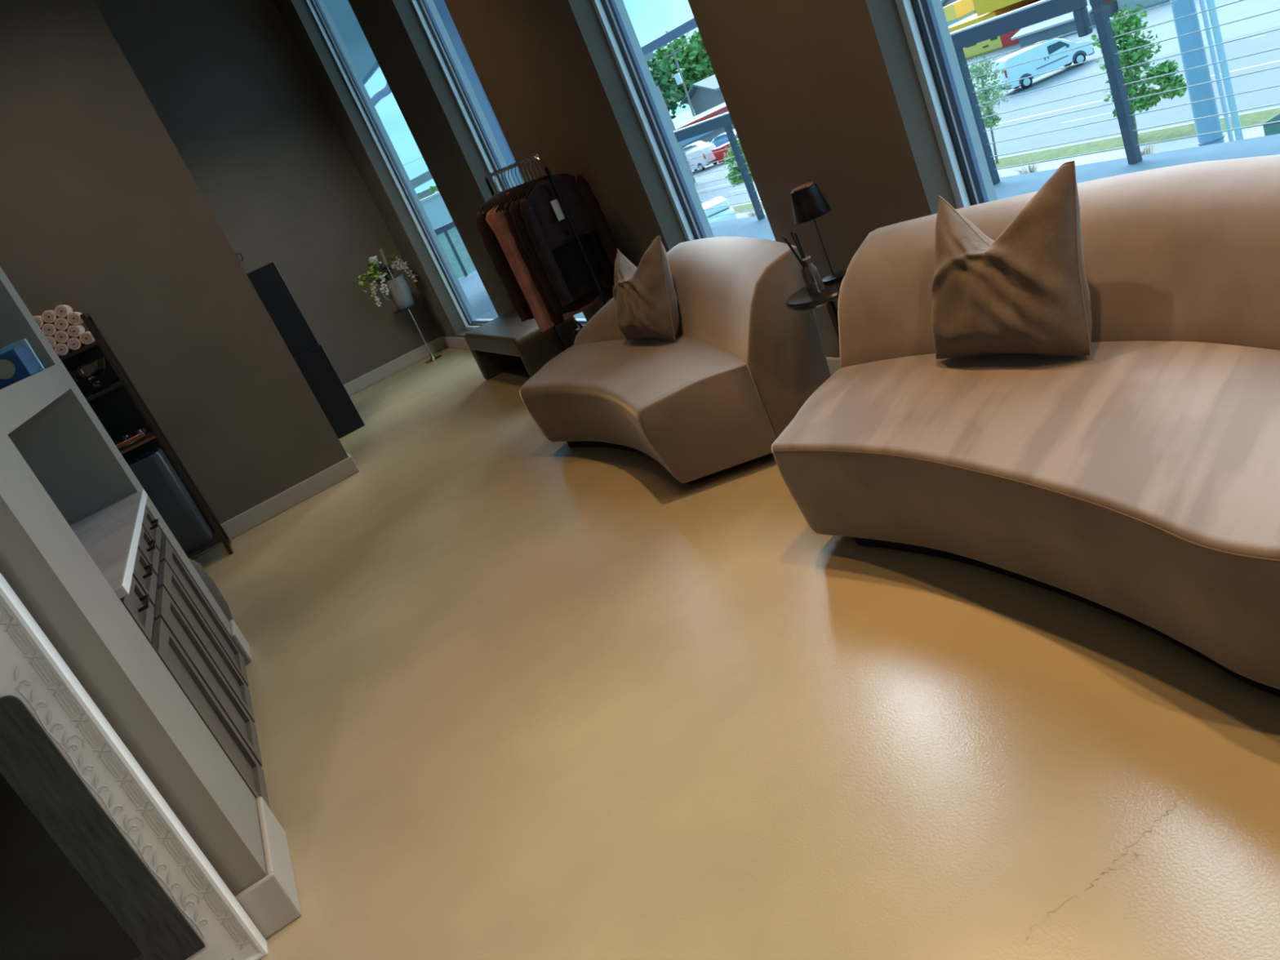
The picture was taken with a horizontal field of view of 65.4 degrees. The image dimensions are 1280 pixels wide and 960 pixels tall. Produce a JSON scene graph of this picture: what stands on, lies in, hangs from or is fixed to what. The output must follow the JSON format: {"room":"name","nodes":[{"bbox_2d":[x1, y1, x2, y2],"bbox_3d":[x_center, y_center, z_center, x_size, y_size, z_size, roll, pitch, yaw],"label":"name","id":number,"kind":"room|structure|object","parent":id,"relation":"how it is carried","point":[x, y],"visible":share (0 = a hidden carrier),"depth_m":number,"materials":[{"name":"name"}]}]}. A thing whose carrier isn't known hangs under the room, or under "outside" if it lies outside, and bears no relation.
{"room":"living room","nodes":[
{"label":"living room","id":0,"kind":"room"},
{"bbox_2d":[0,266,267,896],"bbox_3d":[-3.626,0.002,2.458,3.466,4.200,2.300,-30,20,-17],"label":"wall niche","id":1,"kind":"object","parent":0,"point":[60,467],"visible":0.41,"depth_m":2.55,"materials":[{"name":"beige paint"}]},
{"bbox_2d":[0,346,40,389],"bbox_3d":[-2.288,-0.368,3.519,0.252,0.102,0.283,-30,20,-17],"label":"picture","id":2,"kind":"object","parent":1,"relation":"in","point":[16,364],"visible":1,"depth_m":3.43,"materials":[{"name":"blue paper"}]},
{"bbox_2d":[0,359,15,379],"bbox_3d":[-2.178,-0.379,3.410,0.068,0.068,0.002,-30,20,-17],"label":"print","id":3,"kind":"object","parent":2,"relation":"attached to","point":[7,366],"depth_m":3.41,"materials":[{"name":"beige paper"}]},
{"bbox_2d":[0,338,44,389],"bbox_3d":[-2.369,-0.417,3.705,0.235,0.130,0.052,-30,20,-17],"label":"picture frame","id":4,"kind":"object","parent":1,"relation":"on","point":[23,342],"visible":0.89,"depth_m":3.71,"materials":[{"name":"blue"}]},
{"bbox_2d":[229,619,301,939],"bbox_3d":[-2.832,1.740,3.126,3.484,0.150,2.336,-30,20,-17],"label":"baseboard","id":5,"kind":"structure","parent":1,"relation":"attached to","point":[272,903],"depth_m":2.60,"materials":[{"name":"grey paint"}]},
{"bbox_2d":[0,0,348,524],"bbox_3d":[-4.708,-0.803,5.843,4.450,4.200,0.220,-30,20,-17],"label":"wall partition","id":6,"kind":"structure","parent":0,"point":[102,215],"depth_m":6.30,"materials":[{"name":"beige paint"}]},
{"bbox_2d":[190,452,359,559],"bbox_3d":[-3.909,0.947,6.516,4.468,0.125,0.258,-30,20,-17],"label":"baseboard","id":7,"kind":"structure","parent":6,"relation":"attached to","point":[337,473],"depth_m":6.90,"materials":[{"name":"grey paint"}]},
{"bbox_2d":[93,0,440,385],"bbox_3d":[-5.587,-1.748,9.357,6.380,4.200,0.250,-30,20,-17],"label":"wall","id":8,"kind":"structure","parent":0,"point":[228,82],"depth_m":9.85,"materials":[{"name":"beige paint"}]},
{"bbox_2d":[343,337,444,395],"bbox_3d":[-4.676,-0.014,9.930,6.140,0.130,0.017,-30,20,-17],"label":"baseboard","id":9,"kind":"structure","parent":8,"relation":"attached to","point":[437,344],"depth_m":10.65,"materials":[{"name":"grey paint"}]},
{"bbox_2d":[323,0,377,80],"bbox_3d":[-5.262,-6.190,15.555,2.340,0.280,13.800,-30,20,-17],"label":"ceiling","id":10,"kind":"structure","parent":0,"point":[340,11],"depth_m":12.66,"materials":[{"name":"blue"}]},
{"bbox_2d":[370,83,391,106],"bbox_3d":[-4.881,-7.213,18.484,0.490,0.489,6.345,-29,20,-12],"label":"beam","id":11,"kind":"structure","parent":10,"relation":"hanging from","point":[384,91],"depth_m":18.61,"materials":[{"name":"blue metal"}]},
{"bbox_2d":[432,0,524,185],"bbox_3d":[-1.846,-4.476,13.495,0.580,3.970,2.050,-30,20,-17],"label":"pier","id":12,"kind":"object","parent":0,"point":[441,6],"visible":0.08,"depth_m":12.35,"materials":[{"name":"blue metal"}]},
{"bbox_2d":[640,17,697,56],"bbox_3d":[-0.134,-4.325,10.268,0.080,0.080,5.300,-30,20,-17],"label":"steel beam","id":13,"kind":"structure","parent":12,"relation":"attached to","point":[691,24],"depth_m":9.29,"materials":[{"name":"blue"}]},
{"bbox_2d":[273,0,957,357],"bbox_3d":[0.385,-2.246,3.601,0.170,4.200,15.250,-31,20,-19],"label":"wall","id":14,"kind":"structure","parent":0,"point":[828,94],"depth_m":5.20,"materials":[{"name":"beige paint"}]},
{"bbox_2d":[305,0,493,329],"bbox_3d":[-2.069,-3.010,8.960,0.140,3.600,1.670,-31,20,-19],"label":"window","id":15,"kind":"structure","parent":14,"relation":"in","point":[317,8],"depth_m":9.66,"materials":[{"name":"silver metal"}]},
{"bbox_2d":[409,0,586,327],"bbox_3d":[-1.065,-2.683,6.916,0.140,3.600,0.930,-31,20,-19],"label":"window","id":16,"kind":"structure","parent":14,"relation":"in","point":[428,16],"depth_m":7.25,"materials":[{"name":"silver metal"}]},
{"bbox_2d":[440,336,840,375],"bbox_3d":[1.121,-0.441,4.196,0.018,0.130,14.950,-31,20,-19],"label":"baseboard","id":17,"kind":"structure","parent":14,"relation":"attached to","point":[833,363],"depth_m":10.12,"materials":[{"name":"grey paint"}]},
{"bbox_2d":[591,0,714,241],"bbox_3d":[0.060,-2.317,4.627,0.140,3.600,1.025,-31,20,-19],"label":"window","id":18,"kind":"structure","parent":14,"relation":"in","point":[613,16],"depth_m":5.22,"materials":[{"name":"silver metal"}]},
{"bbox_2d":[895,0,997,208],"bbox_3d":[1.266,-1.924,2.172,0.140,3.600,2.450,-31,20,-19],"label":"window","id":19,"kind":"structure","parent":14,"relation":"in","point":[924,22],"depth_m":3.50,"materials":[{"name":"silver metal"}]},
{"bbox_2d":[193,133,1279,959],"bbox_3d":[-1.252,0.187,6.087,9.330,0.350,23.900,-30,20,-17],"label":"floor","id":20,"kind":"structure","parent":0,"point":[517,693],"depth_m":2.61,"materials":[{"name":"concrete"}]},
{"bbox_2d":[0,572,267,959],"bbox_3d":[-1.728,0.912,2.149,1.232,1.360,0.060,-30,20,-17],"label":"fireplace surround","id":21,"kind":"object","parent":20,"relation":"on","point":[74,885],"visible":1,"depth_m":2.31,"materials":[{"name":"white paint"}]},
{"bbox_2d":[59,313,233,558],"bbox_3d":[-3.408,-0.058,6.174,0.929,1.690,0.354,-30,20,-17],"label":"shelving unit","id":22,"kind":"object","parent":20,"relation":"on","point":[119,407],"visible":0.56,"depth_m":6.31,"materials":[{"name":"brown wood"}]},
{"bbox_2d":[54,342,72,355],"bbox_3d":[-3.465,-0.789,5.989,0.074,0.074,0.263,-30,20,-17],"label":"rolled towel","id":23,"kind":"object","parent":22,"relation":"on","point":[61,348],"visible":0.96,"depth_m":5.88,"materials":[{"name":"beige fabric"}]},
{"bbox_2d":[66,336,84,350],"bbox_3d":[-3.404,-0.826,6.012,0.074,0.074,0.263,-30,20,-17],"label":"rolled towel","id":24,"kind":"object","parent":22,"relation":"on","point":[74,343],"visible":0.96,"depth_m":5.90,"materials":[{"name":"beige fabric"}]},
{"bbox_2d":[54,329,72,342],"bbox_3d":[-3.458,-0.863,5.977,0.074,0.074,0.263,-30,20,-17],"label":"rolled towel","id":25,"kind":"object","parent":24,"relation":"on","point":[61,336],"visible":0.94,"depth_m":5.87,"materials":[{"name":"beige fabric"}]},
{"bbox_2d":[41,322,60,335],"bbox_3d":[-3.518,-0.902,5.953,0.074,0.074,0.263,-30,20,-17],"label":"rolled towel","id":26,"kind":"object","parent":25,"relation":"on","point":[48,329],"visible":0.95,"depth_m":5.84,"materials":[{"name":"beige fabric"}]},
{"bbox_2d":[79,331,95,344],"bbox_3d":[-3.341,-0.861,6.031,0.074,0.074,0.263,-30,20,-17],"label":"rolled towel","id":27,"kind":"object","parent":22,"relation":"on","point":[86,338],"visible":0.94,"depth_m":5.92,"materials":[{"name":"beige fabric"}]},
{"bbox_2d":[66,324,84,337],"bbox_3d":[-3.398,-0.899,6.003,0.074,0.074,0.263,-30,20,-17],"label":"rolled towel","id":28,"kind":"object","parent":27,"relation":"on","point":[73,331],"visible":0.98,"depth_m":5.89,"materials":[{"name":"beige fabric"}]},
{"bbox_2d":[54,317,72,330],"bbox_3d":[-3.455,-0.937,5.971,0.074,0.074,0.263,-30,20,-17],"label":"rolled towel","id":29,"kind":"object","parent":28,"relation":"on","point":[60,323],"visible":0.94,"depth_m":5.86,"materials":[{"name":"beige fabric"}]},
{"bbox_2d":[41,310,59,323],"bbox_3d":[-3.511,-0.975,5.941,0.074,0.074,0.263,-30,20,-17],"label":"rolled towel","id":30,"kind":"object","parent":29,"relation":"on","point":[48,316],"visible":0.95,"depth_m":5.83,"materials":[{"name":"beige fabric"}]},
{"bbox_2d":[66,311,83,324],"bbox_3d":[-3.392,-0.972,5.989,0.074,0.074,0.263,-30,20,-17],"label":"rolled towel","id":31,"kind":"object","parent":28,"relation":"on","point":[74,318],"visible":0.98,"depth_m":5.88,"materials":[{"name":"beige fabric"}]},
{"bbox_2d":[54,304,72,317],"bbox_3d":[-3.451,-1.012,5.966,0.074,0.074,0.263,-30,20,-17],"label":"rolled towel","id":32,"kind":"object","parent":31,"relation":"on","point":[61,311],"visible":1,"depth_m":5.86,"materials":[{"name":"beige fabric"}]},
{"bbox_2d":[68,355,110,395],"bbox_3d":[-3.311,-0.617,6.026,0.250,0.175,0.250,-30,20,-17],"label":"crystal bowl","id":33,"kind":"object","parent":22,"relation":"on","point":[91,371],"visible":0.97,"depth_m":5.96,"materials":[{"name":"clear glass"}]},
{"bbox_2d":[115,428,146,450],"bbox_3d":[-3.302,-0.182,6.190,0.470,0.039,0.230,-30,20,-17],"label":"lacquer tray","id":34,"kind":"object","parent":22,"relation":"on","point":[132,440],"visible":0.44,"depth_m":6.14,"materials":[{"name":"black wood"}]},
{"bbox_2d":[126,447,213,555],"bbox_3d":[-3.123,0.204,6.351,0.504,0.659,0.264,-30,20,-17],"label":"mini fridge","id":35,"kind":"object","parent":22,"relation":"on","point":[153,469],"visible":0.41,"depth_m":6.29,"materials":[{"name":"blue"}]},
{"bbox_2d":[120,506,270,808],"bbox_3d":[-1.855,0.731,3.521,0.683,0.868,1.600,-30,20,-17],"label":"base cabinet","id":36,"kind":"object","parent":20,"relation":"on","point":[163,599],"visible":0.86,"depth_m":3.45,"materials":[{"name":"black wood"}]},
{"bbox_2d":[70,488,147,599],"bbox_3d":[-2.033,0.342,3.370,0.687,0.032,1.611,-30,20,-17],"label":"countertop","id":37,"kind":"structure","parent":36,"relation":"on","point":[110,535],"depth_m":3.48,"materials":[{"name":"stone"}]},
{"bbox_2d":[187,557,232,622],"bbox_3d":[-2.363,0.698,4.853,0.650,0.445,0.650,-30,20,-17],"label":"pouf","id":38,"kind":"object","parent":20,"relation":"on","point":[208,581],"visible":0.07,"depth_m":4.88,"materials":[{"name":"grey fabric"}]},
{"bbox_2d":[246,262,364,438],"bbox_3d":[-3.356,-0.831,8.386,1.400,1.525,0.520,-30,20,-17],"label":"wall panel","id":39,"kind":"object","parent":20,"relation":"on","point":[310,357],"visible":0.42,"depth_m":8.32,"materials":[{"name":"black paint"}]},
{"bbox_2d":[395,301,442,364],"bbox_3d":[-2.269,-1.516,10.302,0.280,0.602,0.280,-30,20,-17],"label":"plant stand","id":40,"kind":"object","parent":20,"relation":"on","point":[433,357],"visible":0.91,"depth_m":10.30,"materials":[{"name":"silver"}]},
{"bbox_2d":[381,273,413,309],"bbox_3d":[-2.454,-1.908,10.155,0.251,0.313,0.236,-16,21,22],"label":"vase","id":41,"kind":"object","parent":40,"relation":"on","point":[402,299],"visible":0.9,"depth_m":10.07,"materials":[{"name":"grey ceramic"}]},
{"bbox_2d":[361,269,389,295],"bbox_3d":[-2.655,-2.003,10.017,0.214,0.248,0.290,-12,23,31],"label":"leafy sprig","id":42,"kind":"object","parent":41,"relation":"in","point":[370,276],"visible":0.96,"depth_m":9.96,"materials":[{"name":"green plant"}]},
{"bbox_2d":[434,221,472,276],"bbox_3d":[-3.019,-4.184,17.659,1.050,0.940,0.060,-30,20,-17],"label":"railing","id":43,"kind":"object","parent":20,"relation":"on","point":[444,228],"visible":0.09,"depth_m":17.49,"materials":[{"name":"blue metal"}]},
{"bbox_2d":[464,310,578,379],"bbox_3d":[-0.883,-1.012,7.618,0.470,0.420,1.440,-30,20,-17],"label":"upholstered bench","id":44,"kind":"object","parent":20,"relation":"on","point":[504,342],"visible":0.7,"depth_m":7.17,"materials":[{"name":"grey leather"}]},
{"bbox_2d":[484,155,607,351],"bbox_3d":[-0.515,-1.260,6.245,0.360,1.463,1.150,-30,20,-17],"label":"clothes rack","id":45,"kind":"object","parent":20,"relation":"on","point":[540,160],"visible":0.45,"depth_m":5.71,"materials":[{"name":"silver metal"}]},
{"bbox_2d":[479,173,497,213],"bbox_3d":[-0.941,-1.883,6.480,0.388,0.222,0.015,-30,20,-17],"label":"clothes hanger","id":46,"kind":"object","parent":45,"relation":"hanging from","point":[492,197],"visible":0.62,"depth_m":6.46,"materials":[{"name":"silver metal"}]},
{"bbox_2d":[475,198,534,322],"bbox_3d":[-0.763,-1.502,6.611,0.461,0.812,0.105,-30,20,-17],"label":"knit top","id":47,"kind":"object","parent":46,"relation":"hanging from","point":[522,310],"visible":0.15,"depth_m":6.55,"materials":[{"name":"brown fabric"}]},
{"bbox_2d":[479,172,502,216],"bbox_3d":[-0.911,-1.872,6.414,0.388,0.222,0.015,-30,20,-17],"label":"clothes hanger","id":48,"kind":"object","parent":45,"relation":"hanging from","point":[500,192],"visible":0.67,"depth_m":6.40,"materials":[{"name":"silver metal"}]},
{"bbox_2d":[480,210,533,315],"bbox_3d":[-0.728,-1.495,6.522,0.451,0.792,0.106,-30,20,-17],"label":"knit top","id":49,"kind":"object","parent":48,"relation":"hanging from","point":[492,240],"visible":0.2,"depth_m":6.43,"materials":[{"name":"black fabric"}]},
{"bbox_2d":[490,168,511,209],"bbox_3d":[-0.820,-1.837,6.218,0.388,0.222,0.015,-30,20,-17],"label":"clothes hanger","id":50,"kind":"object","parent":45,"relation":"hanging from","point":[509,188],"visible":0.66,"depth_m":6.20,"materials":[{"name":"silver metal"}]},
{"bbox_2d":[485,205,595,332],"bbox_3d":[-0.637,-1.432,6.372,0.455,0.872,0.092,-29,20,-14],"label":"dress","id":51,"kind":"object","parent":50,"relation":"hanging from","point":[489,219],"visible":0.2,"depth_m":6.31,"materials":[{"name":"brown fabric"}]},
{"bbox_2d":[492,166,515,213],"bbox_3d":[-0.790,-1.826,6.152,0.388,0.222,0.015,-30,20,-17],"label":"clothes hanger","id":52,"kind":"object","parent":45,"relation":"hanging from","point":[505,194],"visible":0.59,"depth_m":6.13,"materials":[{"name":"silver metal"}]},
{"bbox_2d":[492,192,597,328],"bbox_3d":[-0.603,-1.426,6.286,0.427,0.852,0.089,-30,20,-17],"label":"dress","id":53,"kind":"object","parent":52,"relation":"hanging from","point":[499,218],"visible":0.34,"depth_m":6.24,"materials":[{"name":"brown fabric"}]},
{"bbox_2d":[506,160,529,209],"bbox_3d":[-0.670,-1.780,5.890,0.388,0.222,0.015,-30,20,-17],"label":"clothes hanger","id":54,"kind":"object","parent":45,"relation":"hanging from","point":[527,182],"visible":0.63,"depth_m":5.87,"materials":[{"name":"silver metal"}]},
{"bbox_2d":[503,188,613,325],"bbox_3d":[-0.508,-1.403,6.057,0.451,0.816,0.107,-30,20,-17],"label":"knit top","id":55,"kind":"object","parent":54,"relation":"hanging from","point":[583,300],"visible":0.2,"depth_m":6.06,"materials":[{"name":"black fabric"}]},
{"bbox_2d":[509,159,533,207],"bbox_3d":[-0.640,-1.769,5.825,0.388,0.222,0.015,-30,20,-17],"label":"clothes hanger","id":56,"kind":"object","parent":45,"relation":"hanging from","point":[531,180],"visible":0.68,"depth_m":5.81,"materials":[{"name":"silver metal"}]},
{"bbox_2d":[509,199,614,313],"bbox_3d":[-0.481,-1.421,5.952,0.441,0.736,0.105,-30,20,-17],"label":"knit top","id":57,"kind":"object","parent":56,"relation":"hanging from","point":[587,285],"visible":0.18,"depth_m":5.96,"materials":[{"name":"brown fabric"}]},
{"bbox_2d":[512,157,538,206],"bbox_3d":[-0.610,-1.757,5.759,0.388,0.222,0.015,-30,20,-17],"label":"clothes hanger","id":58,"kind":"object","parent":45,"relation":"hanging from","point":[535,179],"visible":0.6,"depth_m":5.74,"materials":[{"name":"silver metal"}]},
{"bbox_2d":[513,184,614,307],"bbox_3d":[-0.451,-1.424,5.862,0.440,0.696,0.105,-30,20,-17],"label":"knit top","id":59,"kind":"object","parent":58,"relation":"hanging from","point":[568,257],"visible":0.3,"depth_m":5.89,"materials":[{"name":"black fabric"}]},
{"bbox_2d":[524,153,574,199],"bbox_3d":[-0.550,-1.734,5.628,0.388,0.222,0.015,-30,20,-17],"label":"clothes hanger","id":60,"kind":"object","parent":45,"relation":"hanging from","point":[531,189],"visible":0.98,"depth_m":5.62,"materials":[{"name":"silver metal"}]},
{"bbox_2d":[520,173,619,306],"bbox_3d":[-0.396,-1.410,5.730,0.470,0.676,0.109,-30,20,-17],"label":"jacket","id":61,"kind":"object","parent":60,"relation":"hanging from","point":[547,225],"visible":0.96,"depth_m":5.67,"materials":[{"name":"black fabric"}]},
{"bbox_2d":[570,320,582,346],"bbox_3d":[-0.353,-0.886,6.680,0.210,0.409,0.273,-30,20,-17],"label":"bag","id":62,"kind":"object","parent":20,"relation":"on","point":[576,331],"visible":0.22,"depth_m":6.61,"materials":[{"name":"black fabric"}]},
{"bbox_2d":[519,236,831,484],"bbox_3d":[0.095,-0.590,4.776,1.022,0.802,2.258,-30,20,-17],"label":"lounge chair","id":63,"kind":"object","parent":20,"relation":"on","point":[714,399],"visible":0.95,"depth_m":4.10,"materials":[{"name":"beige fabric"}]},
{"bbox_2d":[613,235,679,340],"bbox_3d":[0.004,-0.929,4.906,0.270,0.450,0.616,-30,20,-17],"label":"cushion","id":64,"kind":"object","parent":63,"relation":"on","point":[645,295],"visible":1,"depth_m":4.74,"materials":[{"name":"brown fabric"}]},
{"bbox_2d":[786,279,842,341],"bbox_3d":[0.792,-0.406,3.679,0.300,0.664,0.300,-30,20,-17],"label":"side table","id":65,"kind":"object","parent":20,"relation":"on","point":[800,300],"visible":0.27,"depth_m":3.53,"materials":[{"name":"black metal"}]},
{"bbox_2d":[782,231,824,293],"bbox_3d":[0.582,-0.774,3.534,0.081,0.226,0.064,-22,19,8],"label":"reed diffuser","id":66,"kind":"object","parent":65,"relation":"on","point":[812,278],"visible":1,"depth_m":3.53,"materials":[{"name":"clear glass"}]},
{"bbox_2d":[800,257,824,293],"bbox_3d":[0.610,-0.733,3.550,0.064,0.125,0.064,-30,20,-17],"label":"bottle","id":67,"kind":"object","parent":66,"relation":"attached to","point":[812,278],"depth_m":3.53,"materials":[{"name":"clear glass"}]},
{"bbox_2d":[790,182,846,284],"bbox_3d":[0.640,-0.881,3.560,0.136,0.352,0.136,-30,20,-17],"label":"table lamp","id":68,"kind":"object","parent":65,"relation":"on","point":[809,203],"visible":0.96,"depth_m":3.48,"materials":[{"name":"black metal"}]},
{"bbox_2d":[673,0,1279,219],"bbox_3d":[2.045,-2.682,7.545,0.070,1.068,12.300,-30,20,-17],"label":"terrace railing","id":69,"kind":"object","parent":20,"relation":"on","point":[1042,11],"visible":0.43,"depth_m":6.09,"materials":[{"name":"blue metal"}]},
{"bbox_2d":[771,154,1279,697],"bbox_3d":[1.263,-0.207,2.391,1.110,0.802,2.638,-30,20,-17],"label":"curved sofa","id":70,"kind":"object","parent":20,"relation":"on","point":[1135,480],"visible":0.95,"depth_m":2.44,"materials":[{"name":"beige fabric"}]},
{"bbox_2d":[930,160,1091,359],"bbox_3d":[1.006,-0.587,2.785,0.251,0.477,0.528,-33,21,-23],"label":"cushion","id":71,"kind":"object","parent":70,"relation":"on","point":[1025,290],"visible":1,"depth_m":2.67,"materials":[{"name":"brown fabric"}]},
{"label":"outside","id":72,"kind":"structure","parent":0,"visible":0},
{"bbox_2d":[671,0,1279,175],"bbox_3d":[17.625,-45.734,122.653,134.600,0.200,300.000,-30,20,-17],"label":"ground","id":73,"kind":"structure","parent":72,"point":[1246,8],"depth_m":52.92,"materials":[{"name":"green plant"}]},
{"bbox_2d":[419,191,475,279],"bbox_3d":[-8.360,-9.194,45.749,14.400,7.650,12.300,-30,20,-17],"label":"building","id":74,"kind":"structure","parent":73,"relation":"on","point":[433,205],"depth_m":39.35,"materials":[{"name":"brick"}]},
{"bbox_2d":[410,52,695,199],"bbox_3d":[-11.837,-23.535,82.926,28.000,10.600,16.000,-30,20,-17],"label":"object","id":75,"kind":"structure","parent":73,"relation":"on","point":[426,176],"depth_m":78.01,"materials":[{"name":"grey"}]},
{"bbox_2d":[646,56,684,119],"bbox_3d":[-0.684,-58.966,156.466,17.650,14.599,12.119,-30,20,-17],"label":"tree","id":76,"kind":"object","parent":73,"relation":"on","point":[661,75],"visible":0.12,"depth_m":154.51,"materials":[{"name":"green plant"}]},
{"bbox_2d":[663,31,695,116],"bbox_3d":[6.174,-53.947,135.794,3.000,14.218,0.840,-30,20,-17],"label":"pole","id":77,"kind":"object","parent":73,"relation":"on","point":[678,77],"visible":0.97,"depth_m":135.06,"materials":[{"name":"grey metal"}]},
{"bbox_2d":[647,30,714,111],"bbox_3d":[7.528,-67.406,167.761,19.949,15.318,14.295,-30,20,-17],"label":"tree","id":78,"kind":"object","parent":73,"relation":"on","point":[694,58],"visible":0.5,"depth_m":163.55,"materials":[{"name":"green plant"}]},
{"bbox_2d":[683,140,710,152],"bbox_3d":[5.398,-35.261,107.175,4.500,1.450,1.812,-8,25,39],"label":"parked car","id":79,"kind":"object","parent":73,"relation":"on","point":[697,144],"visible":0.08,"depth_m":106.06,"materials":[{"name":"white paint"}]},
{"bbox_2d":[684,142,717,171],"bbox_3d":[5.111,-29.131,90.837,2.060,1.860,4.830,-34,22,-26],"label":"cargo van","id":80,"kind":"object","parent":73,"relation":"on","point":[704,150],"visible":0.53,"depth_m":89.01,"materials":[{"name":"white paint"}]},
{"bbox_2d":[680,74,724,115],"bbox_3d":[19.643,-63.027,155.208,25.400,6.600,11.400,-30,20,-17],"label":"building","id":81,"kind":"structure","parent":73,"relation":"on","point":[704,95],"depth_m":151.19,"materials":[{"name":"grey"}]},
{"bbox_2d":[674,102,734,147],"bbox_3d":[9.843,-46.068,127.936,24.400,2.950,12.400,-30,20,-17],"label":"store","id":82,"kind":"structure","parent":73,"relation":"on","point":[722,108],"depth_m":121.96,"materials":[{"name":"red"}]},
{"bbox_2d":[710,129,737,147],"bbox_3d":[8.488,-34.485,101.488,4.500,1.450,1.812,-8,25,39],"label":"parked car","id":83,"kind":"object","parent":73,"relation":"on","point":[722,136],"visible":0.19,"depth_m":100.64,"materials":[{"name":"blue paint"}]},
{"bbox_2d":[711,138,739,163],"bbox_3d":[7.819,-29.081,88.083,2.240,1.280,1.640,-30,20,-17],"label":"dumpster","id":84,"kind":"object","parent":73,"relation":"on","point":[719,156],"visible":0.48,"depth_m":87.48,"materials":[{"name":"red paint"}]},
{"bbox_2d":[942,0,974,26],"bbox_3d":[29.377,-41.476,90.913,2.200,4.200,1.800,-30,20,-17],"label":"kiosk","id":85,"kind":"object","parent":73,"relation":"on","point":[958,11],"visible":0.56,"depth_m":89.79,"materials":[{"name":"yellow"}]},
{"bbox_2d":[731,106,1279,206],"bbox_3d":[-17.733,-25.115,110.024,0.230,0.070,300.000,-30,20,-17],"label":"curb","id":86,"kind":"object","parent":73,"relation":"on","point":[1278,106],"depth_m":35.06,"materials":[{"name":"concrete"}]},
{"bbox_2d":[948,0,1110,59],"bbox_3d":[33.975,-39.574,78.594,13.500,5.450,18.500,-30,20,-17],"label":"shop","id":87,"kind":"structure","parent":73,"relation":"on","point":[985,10],"depth_m":79.40,"materials":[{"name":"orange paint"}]},
{"bbox_2d":[995,38,1094,90],"bbox_3d":[22.112,-23.032,54.705,4.830,1.860,2.060,-22,19,7],"label":"cargo van","id":88,"kind":"object","parent":73,"relation":"on","point":[1055,46],"visible":0.91,"depth_m":53.92,"materials":[{"name":"white paint"}]},
{"bbox_2d":[1010,0,1119,48],"bbox_3d":[30.446,-32.669,70.771,4.200,2.650,6.800,-30,20,-17],"label":"outbuilding","id":89,"kind":"structure","parent":73,"relation":"on","point":[1063,24],"depth_m":70.19,"materials":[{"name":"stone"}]},
{"bbox_2d":[1116,0,1165,13],"bbox_3d":[39.412,-34.610,63.351,12.300,2.700,12.500,-30,20,-17],"label":"store","id":90,"kind":"structure","parent":73,"relation":"on","point":[1131,4],"depth_m":66.39,"materials":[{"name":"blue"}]},
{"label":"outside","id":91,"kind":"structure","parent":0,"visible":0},
{"bbox_2d":[693,25,1279,206],"bbox_3d":[-12.170,-28.349,112.013,13.200,0.015,300.000,-30,20,-17],"label":"roadway","id":92,"kind":"structure","parent":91,"point":[1271,40],"depth_m":40.94,"materials":[{"name":"grey asphalt"}]},
{"bbox_2d":[697,60,1279,191],"bbox_3d":[-4.017,-25.175,94.028,0.160,0.005,260.000,-30,20,-17],"label":"yellow line","id":93,"kind":"object","parent":92,"relation":"on","point":[1277,60],"visible":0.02,"depth_m":43.50,"materials":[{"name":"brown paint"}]},
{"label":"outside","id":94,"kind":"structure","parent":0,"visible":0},
{"bbox_2d":[735,125,1264,218],"bbox_3d":[-22.027,-22.581,108.496,7.300,0.050,300.000,-30,20,-17],"label":"sidewalk","id":95,"kind":"structure","parent":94,"point":[1258,131],"depth_m":32.90,"materials":[{"name":"concrete"}]},
{"bbox_2d":[701,195,737,222],"bbox_3d":[3.852,-13.945,52.696,1.812,1.650,4.500,-24,19,2],"label":"car","id":96,"kind":"object","parent":95,"relation":"on","point":[722,202],"visible":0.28,"depth_m":50.79,"materials":[{"name":"white paint"}]},
{"bbox_2d":[1169,0,1244,146],"bbox_3d":[11.620,-11.612,21.448,0.568,12.141,0.999,-30,20,-17],"label":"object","id":97,"kind":"object","parent":95,"relation":"on","point":[1181,8],"visible":0.75,"depth_m":22.31,"materials":[{"name":"blue metal"}]},
{"bbox_2d":[1261,113,1279,136],"bbox_3d":[14.895,-7.354,21.664,2.100,2.120,2.607,-30,20,-17],"label":"box","id":98,"kind":"object","parent":95,"relation":"on","point":[1273,128],"visible":0.15,"depth_m":21.73,"materials":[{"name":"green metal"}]},
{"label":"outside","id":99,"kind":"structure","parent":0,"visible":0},
{"bbox_2d":[731,107,1279,213],"bbox_3d":[-18.429,-24.717,109.774,1.450,0.090,300.000,-30,20,-17],"label":"verge","id":100,"kind":"structure","parent":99,"point":[1260,117],"depth_m":34.21,"materials":[{"name":"green plant"}]},
{"bbox_2d":[723,133,759,202],"bbox_3d":[6.007,-17.169,54.804,2.066,4.075,2.866,-30,20,-17],"label":"street tree","id":101,"kind":"object","parent":100,"relation":"on","point":[738,180],"visible":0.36,"depth_m":55.00,"materials":[{"name":"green plant"}]},
{"bbox_2d":[967,55,1012,163],"bbox_3d":[13.393,-14.156,38.153,1.659,4.088,2.218,-30,20,-17],"label":"street tree","id":102,"kind":"object","parent":100,"relation":"on","point":[988,112],"visible":0.76,"depth_m":37.74,"materials":[{"name":"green plant"}]},
{"bbox_2d":[1090,3,1186,138],"bbox_3d":[16.185,-13.169,32.082,1.896,4.211,2.922,-30,20,-17],"label":"street tree","id":103,"kind":"object","parent":100,"relation":"on","point":[1120,26],"visible":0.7,"depth_m":31.71,"materials":[{"name":"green plant"}]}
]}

